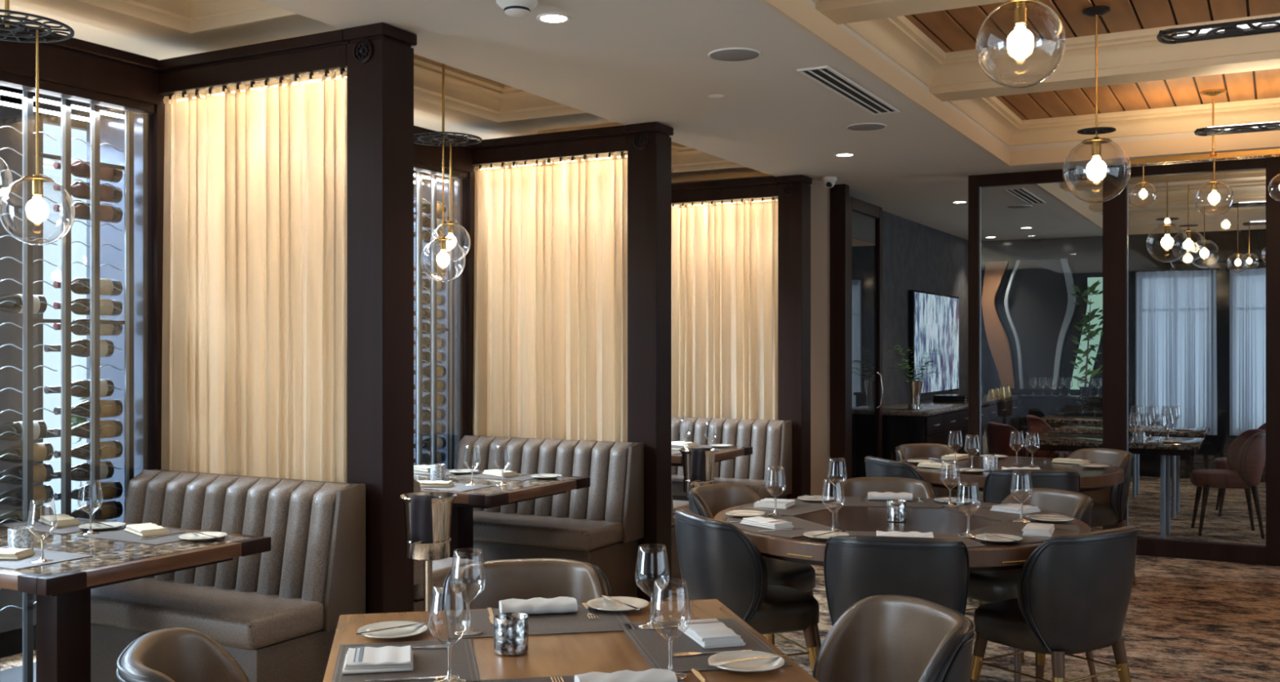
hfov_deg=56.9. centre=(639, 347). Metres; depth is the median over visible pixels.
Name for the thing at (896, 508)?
tumbler
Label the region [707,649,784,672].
bread plate
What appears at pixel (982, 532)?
knife
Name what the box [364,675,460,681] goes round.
knife
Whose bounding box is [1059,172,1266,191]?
beam
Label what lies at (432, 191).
wine rack
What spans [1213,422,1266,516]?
dining chair
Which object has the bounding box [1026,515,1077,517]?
knife
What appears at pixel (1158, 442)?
wine glass
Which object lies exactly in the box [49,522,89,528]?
fork
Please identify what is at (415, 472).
placemat
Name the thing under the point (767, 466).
bowl
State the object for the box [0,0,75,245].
pendant light
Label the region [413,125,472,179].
beam
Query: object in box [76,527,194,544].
placemat
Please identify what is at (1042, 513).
fork
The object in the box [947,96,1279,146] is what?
trim
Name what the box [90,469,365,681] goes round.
banquette
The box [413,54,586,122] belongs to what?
trim
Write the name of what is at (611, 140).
beam
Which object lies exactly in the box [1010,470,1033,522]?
wine glass
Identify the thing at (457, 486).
placemat
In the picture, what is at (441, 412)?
wine bottle
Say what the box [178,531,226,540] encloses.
bread plate
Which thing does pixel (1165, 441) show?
bread plate
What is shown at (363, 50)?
rosette
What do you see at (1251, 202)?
pendant light
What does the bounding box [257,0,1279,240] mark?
ceiling
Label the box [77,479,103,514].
bowl
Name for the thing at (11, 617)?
wall
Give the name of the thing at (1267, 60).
beam
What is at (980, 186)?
window
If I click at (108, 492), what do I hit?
wine bottle
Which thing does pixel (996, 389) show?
decanter
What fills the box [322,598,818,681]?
square table
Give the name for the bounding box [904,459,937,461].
knife
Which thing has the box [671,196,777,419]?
curtain
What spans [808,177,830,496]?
wall
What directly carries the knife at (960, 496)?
on the bread plate at (960, 500)
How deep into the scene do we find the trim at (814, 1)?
4.90 m
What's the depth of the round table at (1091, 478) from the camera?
6.78 m
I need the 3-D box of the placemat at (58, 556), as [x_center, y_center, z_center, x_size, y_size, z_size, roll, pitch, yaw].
[-2.127,0.708,4.015,0.440,0.003,0.280,0,0,28]
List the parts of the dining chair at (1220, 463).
leg, leg, seat, backrest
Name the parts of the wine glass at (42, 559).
stem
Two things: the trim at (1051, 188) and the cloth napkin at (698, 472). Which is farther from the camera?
the trim at (1051, 188)
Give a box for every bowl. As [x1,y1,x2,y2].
[27,498,57,538]
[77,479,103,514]
[428,581,471,647]
[449,546,485,602]
[635,542,670,595]
[649,579,690,641]
[764,466,786,496]
[822,478,844,511]
[940,459,960,488]
[955,480,980,515]
[1010,470,1033,502]
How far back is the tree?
12.15 m
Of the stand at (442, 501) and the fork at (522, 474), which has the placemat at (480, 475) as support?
the fork at (522, 474)
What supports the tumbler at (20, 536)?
on the placemat at (58, 556)
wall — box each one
[0,84,453,657]
[671,175,773,184]
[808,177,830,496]
[852,210,968,477]
[981,228,1266,481]
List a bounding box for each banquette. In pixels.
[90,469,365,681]
[413,478,477,611]
[455,435,644,597]
[671,416,791,500]
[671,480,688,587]
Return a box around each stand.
[399,491,457,610]
[679,447,718,493]
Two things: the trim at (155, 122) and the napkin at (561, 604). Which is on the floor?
the trim at (155, 122)
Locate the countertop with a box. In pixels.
[1017,393,1129,457]
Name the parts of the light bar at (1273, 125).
light panel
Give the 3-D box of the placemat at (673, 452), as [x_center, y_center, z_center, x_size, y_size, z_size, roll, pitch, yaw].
[0.080,0.708,8.096,0.440,0.003,0.280,0,0,28]
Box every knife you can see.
[92,520,114,527]
[191,530,217,537]
[355,621,431,635]
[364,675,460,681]
[487,607,493,625]
[535,473,559,476]
[601,595,639,609]
[663,625,679,627]
[690,667,705,681]
[707,653,786,665]
[721,511,768,512]
[739,506,777,511]
[757,528,804,531]
[804,493,826,499]
[810,529,840,537]
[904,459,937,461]
[943,496,964,501]
[982,532,1017,541]
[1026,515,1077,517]
[1054,528,1076,530]
[1076,463,1112,465]
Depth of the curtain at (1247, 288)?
12.91 m
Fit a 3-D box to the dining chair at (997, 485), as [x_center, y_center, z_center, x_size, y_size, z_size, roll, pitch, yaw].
[2.125,1.050,6.473,0.505,0.824,0.548,0,0,7]
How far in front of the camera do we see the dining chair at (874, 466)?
6.77 m
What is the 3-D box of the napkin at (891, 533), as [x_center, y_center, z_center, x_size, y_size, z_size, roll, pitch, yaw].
[0.968,0.689,4.323,0.201,0.036,0.096,0,0,9]
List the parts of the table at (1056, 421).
leg, leg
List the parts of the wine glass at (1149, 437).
stem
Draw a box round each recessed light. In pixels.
[536,13,570,23]
[835,152,854,156]
[951,200,967,203]
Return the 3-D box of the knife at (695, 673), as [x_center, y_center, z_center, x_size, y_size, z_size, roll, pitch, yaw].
[0.134,0.705,2.500,0.014,0.003,0.200,0,0,-11]
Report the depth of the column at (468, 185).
7.45 m
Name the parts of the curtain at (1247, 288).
rail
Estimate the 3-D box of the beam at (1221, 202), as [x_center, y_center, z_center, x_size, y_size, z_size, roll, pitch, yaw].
[6.796,-1.495,10.888,5.000,0.190,0.220,0,0,28]
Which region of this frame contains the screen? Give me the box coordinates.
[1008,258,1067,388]
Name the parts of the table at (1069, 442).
leg, leg, leg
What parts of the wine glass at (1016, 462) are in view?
stem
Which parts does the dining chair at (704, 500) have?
backrest, seat, leg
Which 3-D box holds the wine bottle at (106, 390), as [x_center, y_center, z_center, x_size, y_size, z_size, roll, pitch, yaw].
[-2.458,0.178,5.176,0.081,0.080,0.308,0,0,28]
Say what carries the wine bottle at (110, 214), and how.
in the wine rack at (114, 251)
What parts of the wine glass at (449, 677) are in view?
stem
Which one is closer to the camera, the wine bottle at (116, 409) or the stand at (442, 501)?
the stand at (442, 501)
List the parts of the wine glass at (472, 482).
stem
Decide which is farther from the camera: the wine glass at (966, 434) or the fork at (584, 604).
the wine glass at (966, 434)
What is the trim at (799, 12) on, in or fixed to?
attached to the ceiling at (624, 62)
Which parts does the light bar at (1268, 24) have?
rail, light panel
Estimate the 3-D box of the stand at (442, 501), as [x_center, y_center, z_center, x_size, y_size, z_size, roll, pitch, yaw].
[-0.816,1.013,4.556,0.260,0.894,0.260,0,0,3]
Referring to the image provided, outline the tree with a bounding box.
[60,373,86,444]
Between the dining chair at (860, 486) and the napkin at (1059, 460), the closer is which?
the dining chair at (860, 486)
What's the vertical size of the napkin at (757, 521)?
0.025 m
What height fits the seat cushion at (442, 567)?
0.115 m
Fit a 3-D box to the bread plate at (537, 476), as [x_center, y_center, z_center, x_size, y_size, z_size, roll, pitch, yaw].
[-0.509,0.700,6.448,0.170,0.014,0.170,0,0,28]
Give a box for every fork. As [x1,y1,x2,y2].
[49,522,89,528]
[140,531,186,539]
[410,644,452,648]
[506,474,527,478]
[550,675,564,681]
[581,602,599,619]
[671,648,751,656]
[916,497,924,502]
[1001,533,1049,538]
[1016,513,1056,516]
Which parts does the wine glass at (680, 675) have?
stem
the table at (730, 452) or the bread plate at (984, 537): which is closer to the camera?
the bread plate at (984, 537)
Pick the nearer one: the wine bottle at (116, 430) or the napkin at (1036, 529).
the napkin at (1036, 529)
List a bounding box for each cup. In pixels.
[683,479,714,493]
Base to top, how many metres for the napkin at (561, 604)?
0.036 m
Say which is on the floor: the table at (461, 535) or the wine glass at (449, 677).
the table at (461, 535)
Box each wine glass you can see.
[27,498,57,562]
[77,479,103,534]
[428,581,471,681]
[449,546,485,635]
[463,444,480,484]
[493,444,511,485]
[635,542,670,629]
[649,579,690,679]
[679,418,691,448]
[764,466,786,515]
[822,478,844,531]
[826,457,847,503]
[940,459,960,506]
[947,431,962,464]
[955,480,980,537]
[964,434,979,467]
[1008,430,1024,464]
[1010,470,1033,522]
[1024,431,1039,466]
[1143,412,1155,439]
[1152,414,1165,443]
[1161,406,1173,430]
[1161,413,1173,439]
[1167,406,1178,431]
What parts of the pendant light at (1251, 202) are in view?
bulb, rod, glass globe, fret plate, rail, light panel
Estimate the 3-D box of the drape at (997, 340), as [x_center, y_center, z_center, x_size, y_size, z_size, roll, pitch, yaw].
[4.297,-0.280,14.189,0.377,1.520,0.050,0,0,28]
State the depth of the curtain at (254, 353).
5.12 m
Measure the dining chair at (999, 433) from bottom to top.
0.824 m
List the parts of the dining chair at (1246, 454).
leg, leg, seat, backrest, leg, leg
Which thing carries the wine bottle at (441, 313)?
in the wine rack at (432, 191)
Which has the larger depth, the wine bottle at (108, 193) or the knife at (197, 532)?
the wine bottle at (108, 193)
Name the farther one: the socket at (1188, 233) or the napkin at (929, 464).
the socket at (1188, 233)
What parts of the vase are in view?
pot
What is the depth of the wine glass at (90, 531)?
4.51 m
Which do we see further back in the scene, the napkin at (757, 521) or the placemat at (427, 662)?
the napkin at (757, 521)
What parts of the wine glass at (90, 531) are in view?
stem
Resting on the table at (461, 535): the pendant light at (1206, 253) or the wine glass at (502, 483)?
the wine glass at (502, 483)
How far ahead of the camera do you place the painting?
12.60 m
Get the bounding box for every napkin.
[0,547,35,559]
[38,513,80,526]
[124,522,170,536]
[342,644,413,674]
[410,494,433,543]
[413,464,430,471]
[417,480,453,487]
[482,468,518,476]
[498,595,577,613]
[574,667,677,681]
[671,440,697,446]
[677,617,745,648]
[690,448,706,481]
[739,515,794,529]
[753,497,795,508]
[867,491,912,500]
[876,530,933,537]
[916,461,955,468]
[941,453,968,460]
[990,502,1040,514]
[1001,466,1040,469]
[1022,522,1054,537]
[1051,457,1090,463]
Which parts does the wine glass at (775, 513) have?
stem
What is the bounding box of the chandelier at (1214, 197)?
[1121,88,1279,216]
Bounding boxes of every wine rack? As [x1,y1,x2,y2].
[0,89,146,681]
[413,171,461,469]
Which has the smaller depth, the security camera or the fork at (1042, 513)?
the fork at (1042, 513)
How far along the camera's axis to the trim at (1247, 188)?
11.49 m
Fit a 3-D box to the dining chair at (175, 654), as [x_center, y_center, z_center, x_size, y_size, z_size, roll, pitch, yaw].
[-0.846,1.050,2.602,0.548,0.824,0.505,0,0,-12]
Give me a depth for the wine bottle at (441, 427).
7.28 m
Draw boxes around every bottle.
[0,293,47,313]
[0,419,47,440]
[0,441,53,462]
[0,462,53,484]
[0,484,53,506]
[0,505,53,524]
[44,338,114,356]
[44,378,114,397]
[52,460,114,480]
[53,160,122,182]
[53,181,122,203]
[53,202,122,222]
[53,277,122,295]
[53,297,122,315]
[53,318,122,335]
[53,399,123,417]
[53,419,123,438]
[53,440,123,460]
[53,480,123,501]
[54,499,123,519]
[413,200,446,215]
[413,215,446,230]
[413,229,445,244]
[413,263,445,277]
[413,278,445,291]
[413,293,445,305]
[413,306,445,319]
[413,321,445,333]
[413,336,445,348]
[413,351,445,363]
[413,364,446,377]
[413,378,446,392]
[413,393,446,406]
[413,408,445,421]
[413,422,445,435]
[413,435,446,450]
[413,450,445,464]
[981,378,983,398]
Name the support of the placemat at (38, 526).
on the table at (62, 589)
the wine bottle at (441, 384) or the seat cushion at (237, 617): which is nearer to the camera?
the seat cushion at (237, 617)
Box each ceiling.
[0,0,771,182]
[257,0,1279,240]
[413,53,505,84]
[904,0,1279,119]
[1128,216,1266,235]
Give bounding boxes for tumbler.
[7,525,34,550]
[430,463,445,480]
[493,612,528,655]
[886,498,906,521]
[982,455,997,471]
[1133,431,1145,443]
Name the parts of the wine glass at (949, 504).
stem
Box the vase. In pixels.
[887,344,942,409]
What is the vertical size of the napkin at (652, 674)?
0.036 m
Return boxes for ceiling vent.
[796,66,899,115]
[1003,187,1045,204]
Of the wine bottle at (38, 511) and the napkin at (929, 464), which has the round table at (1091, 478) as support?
the napkin at (929, 464)
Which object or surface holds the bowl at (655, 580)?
on the wine glass at (680, 675)
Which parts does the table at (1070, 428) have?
leg, leg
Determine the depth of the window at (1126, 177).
8.40 m
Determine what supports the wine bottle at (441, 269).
in the wine rack at (432, 191)
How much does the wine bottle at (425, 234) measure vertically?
0.080 m
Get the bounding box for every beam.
[0,20,159,114]
[155,29,350,96]
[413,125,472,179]
[470,124,629,166]
[671,176,779,204]
[815,0,1008,24]
[928,51,1279,102]
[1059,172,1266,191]
[1088,196,1266,212]
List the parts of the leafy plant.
pot, stem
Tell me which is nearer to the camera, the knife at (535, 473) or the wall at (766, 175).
the knife at (535, 473)
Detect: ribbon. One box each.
[1004,259,1023,388]
[1052,258,1075,389]
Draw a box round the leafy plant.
[1069,280,1102,395]
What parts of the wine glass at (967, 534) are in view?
stem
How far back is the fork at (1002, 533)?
4.42 m
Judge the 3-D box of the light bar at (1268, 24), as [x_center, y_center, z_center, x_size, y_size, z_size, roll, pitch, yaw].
[2.630,-1.284,4.128,1.520,0.233,0.194,0,0,28]
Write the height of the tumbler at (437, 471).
0.084 m
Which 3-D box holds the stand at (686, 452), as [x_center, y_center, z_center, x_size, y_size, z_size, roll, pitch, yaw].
[0.328,1.013,6.621,0.260,0.894,0.260,0,0,3]
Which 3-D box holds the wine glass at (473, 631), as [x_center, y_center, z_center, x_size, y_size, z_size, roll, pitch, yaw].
[-0.428,0.604,2.939,0.089,0.205,0.089,0,0,28]
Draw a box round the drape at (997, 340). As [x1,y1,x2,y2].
[982,261,1014,388]
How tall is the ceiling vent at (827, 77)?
0.008 m
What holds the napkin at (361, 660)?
on the placemat at (427, 662)
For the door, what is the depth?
10.20 m
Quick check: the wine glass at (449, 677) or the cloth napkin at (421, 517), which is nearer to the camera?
the wine glass at (449, 677)
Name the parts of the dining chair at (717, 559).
backrest, seat, leg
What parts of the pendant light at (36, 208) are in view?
glass globe, hanging rod, rod, glass globe, bulb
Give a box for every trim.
[71,0,299,34]
[146,94,165,469]
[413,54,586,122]
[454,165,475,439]
[537,122,746,173]
[760,0,1279,166]
[811,0,836,3]
[830,183,848,496]
[843,13,1279,92]
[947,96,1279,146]
[968,156,1279,565]
[1034,182,1266,234]
[1056,168,1266,188]
[1068,179,1266,206]
[1096,204,1266,222]
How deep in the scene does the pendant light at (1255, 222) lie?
11.19 m
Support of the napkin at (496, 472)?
on the placemat at (480, 475)
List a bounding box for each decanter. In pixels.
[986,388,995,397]
[994,387,999,396]
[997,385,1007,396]
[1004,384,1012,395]
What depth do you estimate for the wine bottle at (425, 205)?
7.28 m
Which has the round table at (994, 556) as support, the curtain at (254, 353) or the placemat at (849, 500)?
the placemat at (849, 500)
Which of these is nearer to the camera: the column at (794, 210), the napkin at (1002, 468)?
the napkin at (1002, 468)
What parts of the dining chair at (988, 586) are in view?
seat, leg, backrest, leg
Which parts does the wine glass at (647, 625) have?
stem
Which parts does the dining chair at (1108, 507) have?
backrest, seat, leg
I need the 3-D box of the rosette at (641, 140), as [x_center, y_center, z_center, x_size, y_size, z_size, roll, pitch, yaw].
[0.003,-1.195,6.828,0.096,0.096,0.024,0,0,28]
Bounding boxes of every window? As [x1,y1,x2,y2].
[38,112,86,506]
[979,186,981,500]
[1126,177,1128,525]
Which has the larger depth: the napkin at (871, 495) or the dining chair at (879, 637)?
the napkin at (871, 495)
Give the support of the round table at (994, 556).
on the floor
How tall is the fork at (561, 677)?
0.003 m
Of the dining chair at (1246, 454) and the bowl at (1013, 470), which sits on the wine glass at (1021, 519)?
the bowl at (1013, 470)
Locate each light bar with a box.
[1156,16,1279,44]
[1194,120,1279,136]
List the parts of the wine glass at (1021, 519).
stem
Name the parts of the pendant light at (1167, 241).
rod, glass globe, bulb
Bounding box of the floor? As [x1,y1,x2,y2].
[0,475,1279,681]
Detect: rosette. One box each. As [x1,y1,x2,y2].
[353,39,373,63]
[633,133,648,149]
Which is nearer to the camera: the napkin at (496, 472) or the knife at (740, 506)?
the knife at (740, 506)
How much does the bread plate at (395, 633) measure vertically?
0.014 m
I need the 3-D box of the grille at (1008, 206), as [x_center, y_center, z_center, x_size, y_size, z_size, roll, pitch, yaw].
[3.480,-1.297,10.851,0.216,0.006,0.216,0,0,28]
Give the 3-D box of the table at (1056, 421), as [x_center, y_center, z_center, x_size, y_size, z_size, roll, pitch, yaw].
[4.631,1.085,11.877,1.150,0.750,0.700,0,0,28]
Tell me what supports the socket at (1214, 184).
attached to the chandelier at (1214, 197)
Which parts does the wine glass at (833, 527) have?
stem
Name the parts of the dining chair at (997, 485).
backrest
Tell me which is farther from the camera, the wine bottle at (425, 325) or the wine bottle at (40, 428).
the wine bottle at (425, 325)
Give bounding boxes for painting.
[908,289,959,395]
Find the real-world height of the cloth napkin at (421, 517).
0.182 m
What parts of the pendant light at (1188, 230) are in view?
glass globe, bulb, rod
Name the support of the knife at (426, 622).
on the bread plate at (395, 633)
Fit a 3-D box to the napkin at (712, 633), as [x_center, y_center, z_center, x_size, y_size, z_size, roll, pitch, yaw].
[0.172,0.694,2.890,0.108,0.025,0.200,0,0,-16]
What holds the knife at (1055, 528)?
on the placemat at (1004, 526)
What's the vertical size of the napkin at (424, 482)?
0.024 m
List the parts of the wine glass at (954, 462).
stem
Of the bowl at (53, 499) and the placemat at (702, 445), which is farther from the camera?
the placemat at (702, 445)
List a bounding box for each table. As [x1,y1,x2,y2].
[0,517,271,681]
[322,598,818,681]
[413,468,590,559]
[671,445,752,466]
[714,496,1090,571]
[898,455,1124,491]
[1023,432,1204,537]
[1040,415,1166,497]
[1054,422,1209,517]
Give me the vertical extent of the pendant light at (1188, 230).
0.779 m
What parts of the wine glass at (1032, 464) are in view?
stem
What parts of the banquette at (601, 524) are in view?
panel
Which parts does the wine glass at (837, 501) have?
stem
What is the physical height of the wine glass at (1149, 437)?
0.205 m
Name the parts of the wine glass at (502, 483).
stem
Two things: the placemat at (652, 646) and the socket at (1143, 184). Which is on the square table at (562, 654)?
the placemat at (652, 646)
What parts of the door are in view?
handle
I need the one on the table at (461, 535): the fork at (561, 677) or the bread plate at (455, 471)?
the bread plate at (455, 471)
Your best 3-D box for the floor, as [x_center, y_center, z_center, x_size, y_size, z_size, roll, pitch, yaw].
[1.740,1.510,5.425,8.700,0.100,18.400,0,0,28]
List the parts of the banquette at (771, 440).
panel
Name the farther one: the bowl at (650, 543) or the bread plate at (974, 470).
the bread plate at (974, 470)
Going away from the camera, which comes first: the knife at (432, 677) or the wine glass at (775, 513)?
the knife at (432, 677)
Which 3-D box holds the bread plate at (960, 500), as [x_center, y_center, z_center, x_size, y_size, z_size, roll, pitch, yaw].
[1.437,0.700,5.418,0.170,0.014,0.170,0,0,28]
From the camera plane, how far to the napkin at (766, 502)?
5.25 m
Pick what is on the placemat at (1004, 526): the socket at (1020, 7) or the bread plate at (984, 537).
the bread plate at (984, 537)
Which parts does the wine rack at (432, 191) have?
post rail, post, post rail, post, post rail, post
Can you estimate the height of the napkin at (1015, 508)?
0.025 m
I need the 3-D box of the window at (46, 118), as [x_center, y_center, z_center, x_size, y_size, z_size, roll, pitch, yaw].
[-2.666,0.090,6.307,0.050,2.500,1.240,0,0,28]
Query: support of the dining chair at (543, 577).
on the floor
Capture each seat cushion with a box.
[90,577,324,649]
[413,556,477,599]
[473,510,622,551]
[671,474,778,498]
[671,499,688,526]
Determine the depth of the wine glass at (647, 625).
3.00 m
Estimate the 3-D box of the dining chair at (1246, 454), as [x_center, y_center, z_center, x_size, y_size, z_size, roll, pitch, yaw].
[4.649,1.050,9.335,0.548,0.824,0.505,0,0,18]
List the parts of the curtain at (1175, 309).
rail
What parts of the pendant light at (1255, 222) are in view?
rod, bulb, fret plate, rail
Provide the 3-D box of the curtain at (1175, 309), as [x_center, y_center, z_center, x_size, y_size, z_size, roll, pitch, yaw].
[6.012,0.037,13.285,0.900,1.845,0.109,0,0,28]
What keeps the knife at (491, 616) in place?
on the placemat at (579, 621)
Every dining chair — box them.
[115,626,249,681]
[440,557,612,610]
[673,508,819,674]
[687,483,821,651]
[813,594,975,681]
[823,534,969,626]
[832,476,937,497]
[864,455,972,601]
[894,443,982,502]
[964,487,1097,681]
[969,525,1138,681]
[977,468,1079,604]
[986,421,1028,457]
[1026,414,1067,457]
[1066,447,1137,585]
[1190,428,1266,538]
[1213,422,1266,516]
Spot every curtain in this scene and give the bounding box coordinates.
[161,68,346,482]
[472,151,627,441]
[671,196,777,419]
[1131,267,1219,435]
[1225,266,1266,435]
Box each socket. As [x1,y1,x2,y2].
[31,177,42,195]
[440,239,446,250]
[448,223,453,233]
[1013,1,1026,26]
[1091,140,1101,157]
[1141,182,1145,189]
[1164,224,1169,235]
[1186,230,1191,238]
[1202,240,1206,248]
[1211,181,1217,191]
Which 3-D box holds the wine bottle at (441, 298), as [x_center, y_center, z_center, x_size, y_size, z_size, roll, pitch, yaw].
[-1.319,-0.302,7.284,0.075,0.074,0.310,0,0,28]
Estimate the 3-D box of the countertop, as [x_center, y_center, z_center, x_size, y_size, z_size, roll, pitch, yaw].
[4.976,1.001,13.555,1.140,0.918,0.540,0,0,28]
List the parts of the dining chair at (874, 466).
backrest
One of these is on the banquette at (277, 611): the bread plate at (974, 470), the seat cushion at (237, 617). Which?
the seat cushion at (237, 617)
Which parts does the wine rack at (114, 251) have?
post rail, post, post rail, post, post rail, post, panel, post rail, post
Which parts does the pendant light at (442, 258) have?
glass globe, rod, hanging rod, bulb, glass globe, rod, bulb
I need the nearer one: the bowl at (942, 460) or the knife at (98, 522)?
the knife at (98, 522)
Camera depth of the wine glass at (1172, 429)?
10.13 m
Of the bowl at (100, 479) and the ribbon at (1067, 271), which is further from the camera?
the ribbon at (1067, 271)
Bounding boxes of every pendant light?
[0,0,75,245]
[413,62,482,281]
[975,0,1066,88]
[1062,5,1130,203]
[1146,175,1188,262]
[1170,184,1205,262]
[1188,206,1220,267]
[1226,199,1266,272]
[1240,219,1266,270]
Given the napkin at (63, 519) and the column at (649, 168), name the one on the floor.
the column at (649, 168)
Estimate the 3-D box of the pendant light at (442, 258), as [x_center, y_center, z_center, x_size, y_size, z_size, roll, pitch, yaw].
[-1.023,-0.952,6.160,0.400,1.213,0.404,0,0,28]
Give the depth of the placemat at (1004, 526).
4.59 m
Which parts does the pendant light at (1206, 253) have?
rod, glass globe, bulb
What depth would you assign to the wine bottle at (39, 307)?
4.90 m
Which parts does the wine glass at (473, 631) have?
stem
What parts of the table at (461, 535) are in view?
edge frame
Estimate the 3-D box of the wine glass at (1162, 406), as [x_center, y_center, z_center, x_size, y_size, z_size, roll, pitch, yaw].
[4.552,0.607,10.208,0.089,0.205,0.089,0,0,28]
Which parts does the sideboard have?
drawer, door, drawer, door, drawer, door, drawer, door, door, drawer, drawer, door, drawer, door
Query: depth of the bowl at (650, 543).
2.99 m
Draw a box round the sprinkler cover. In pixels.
[707,93,724,97]
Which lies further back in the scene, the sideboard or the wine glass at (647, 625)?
the sideboard
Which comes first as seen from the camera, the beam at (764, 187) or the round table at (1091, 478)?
the round table at (1091, 478)
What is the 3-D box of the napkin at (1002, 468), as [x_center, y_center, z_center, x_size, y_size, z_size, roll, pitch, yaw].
[2.150,0.689,6.671,0.201,0.036,0.096,0,0,7]
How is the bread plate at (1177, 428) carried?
on the table at (1070, 428)
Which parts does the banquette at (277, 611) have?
panel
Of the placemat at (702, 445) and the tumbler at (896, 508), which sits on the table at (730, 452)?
the placemat at (702, 445)
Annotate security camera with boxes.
[821,176,837,187]
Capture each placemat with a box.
[0,518,101,533]
[0,546,93,569]
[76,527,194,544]
[331,638,480,681]
[413,469,456,475]
[420,482,493,491]
[444,604,637,639]
[455,471,536,480]
[466,669,684,681]
[619,617,792,671]
[671,444,715,448]
[671,449,681,454]
[725,515,842,537]
[733,498,841,515]
[832,496,947,507]
[844,530,986,546]
[943,502,1059,520]
[960,520,1081,543]
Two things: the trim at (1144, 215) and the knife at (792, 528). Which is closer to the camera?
the knife at (792, 528)
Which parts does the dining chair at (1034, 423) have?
backrest, seat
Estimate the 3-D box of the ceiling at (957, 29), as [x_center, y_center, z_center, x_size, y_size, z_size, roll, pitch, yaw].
[1.936,-1.715,1.880,5.018,0.250,12.150,0,0,28]
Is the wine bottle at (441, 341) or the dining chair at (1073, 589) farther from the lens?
the wine bottle at (441, 341)
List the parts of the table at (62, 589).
edge frame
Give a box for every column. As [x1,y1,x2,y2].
[343,22,417,613]
[625,121,673,601]
[776,174,812,498]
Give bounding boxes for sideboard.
[854,394,1019,496]
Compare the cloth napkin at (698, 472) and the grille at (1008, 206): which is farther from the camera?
the grille at (1008, 206)
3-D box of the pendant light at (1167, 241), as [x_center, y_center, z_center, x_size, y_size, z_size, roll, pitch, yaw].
[4.117,-1.129,9.233,0.300,0.919,0.300,0,0,28]
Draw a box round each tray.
[933,394,968,398]
[933,397,968,400]
[933,400,968,402]
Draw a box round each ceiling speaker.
[707,47,760,62]
[846,122,886,131]
[1005,204,1032,208]
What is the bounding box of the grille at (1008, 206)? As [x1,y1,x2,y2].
[1007,205,1031,208]
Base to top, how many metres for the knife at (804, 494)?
0.003 m
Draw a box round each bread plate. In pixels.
[78,521,125,529]
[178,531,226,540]
[357,620,427,639]
[448,468,479,473]
[530,473,562,478]
[586,595,648,612]
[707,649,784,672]
[711,444,732,447]
[725,509,765,517]
[797,495,834,502]
[803,530,848,539]
[907,458,934,463]
[934,497,973,503]
[955,467,985,472]
[974,533,1022,542]
[980,453,1007,457]
[1030,514,1073,522]
[1079,463,1110,467]
[1160,440,1186,443]
[1173,427,1195,431]
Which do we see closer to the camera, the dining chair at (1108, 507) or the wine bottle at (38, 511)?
the wine bottle at (38, 511)
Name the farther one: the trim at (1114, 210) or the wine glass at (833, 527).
the trim at (1114, 210)
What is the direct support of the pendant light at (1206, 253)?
hanging from the ceiling
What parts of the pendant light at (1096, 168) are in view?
rod, glass globe, bulb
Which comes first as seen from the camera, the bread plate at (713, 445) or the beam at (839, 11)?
the beam at (839, 11)
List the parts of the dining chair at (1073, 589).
leg, seat, leg, leg, backrest, leg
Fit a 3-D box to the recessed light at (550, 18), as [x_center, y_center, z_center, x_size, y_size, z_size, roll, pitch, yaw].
[-0.340,-1.299,4.653,0.134,0.010,0.134,0,0,28]
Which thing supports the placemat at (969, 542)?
on the round table at (994, 556)
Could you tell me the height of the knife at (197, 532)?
0.003 m
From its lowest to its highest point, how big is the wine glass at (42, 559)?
0.205 m
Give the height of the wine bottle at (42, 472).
0.080 m
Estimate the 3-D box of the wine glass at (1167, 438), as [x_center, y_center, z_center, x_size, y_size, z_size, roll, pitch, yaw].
[4.089,0.607,9.159,0.089,0.205,0.089,0,0,28]
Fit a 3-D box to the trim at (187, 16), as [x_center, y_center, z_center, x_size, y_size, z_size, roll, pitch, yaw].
[-2.078,-1.467,4.147,0.820,0.186,1.950,0,0,28]
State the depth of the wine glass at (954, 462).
7.23 m
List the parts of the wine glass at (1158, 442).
stem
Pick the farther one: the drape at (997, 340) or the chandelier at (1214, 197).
the drape at (997, 340)
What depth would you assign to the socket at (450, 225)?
6.25 m
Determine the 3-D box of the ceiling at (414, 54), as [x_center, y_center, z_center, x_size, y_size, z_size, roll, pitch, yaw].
[-0.967,-1.700,6.201,0.760,0.280,1.850,0,0,28]
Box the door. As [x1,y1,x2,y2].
[848,195,883,478]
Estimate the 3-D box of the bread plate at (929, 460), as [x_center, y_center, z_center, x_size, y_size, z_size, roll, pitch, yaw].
[1.734,0.700,7.287,0.170,0.014,0.170,0,0,28]
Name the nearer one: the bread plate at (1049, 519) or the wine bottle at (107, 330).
the bread plate at (1049, 519)
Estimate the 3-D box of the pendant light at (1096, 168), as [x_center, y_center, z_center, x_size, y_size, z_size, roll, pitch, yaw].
[2.142,-1.135,5.549,0.300,0.907,0.300,0,0,28]
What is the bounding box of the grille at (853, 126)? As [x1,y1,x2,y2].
[847,124,884,130]
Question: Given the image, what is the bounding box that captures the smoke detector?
[496,0,537,17]
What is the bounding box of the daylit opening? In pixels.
[1070,276,1102,389]
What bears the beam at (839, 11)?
attached to the ceiling at (957, 29)
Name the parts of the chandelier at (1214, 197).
glass globe, bulb, fret plate, rail, hanging rod, rod, glass globe, bulb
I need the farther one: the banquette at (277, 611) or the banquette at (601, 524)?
the banquette at (601, 524)
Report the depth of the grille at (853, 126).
6.92 m

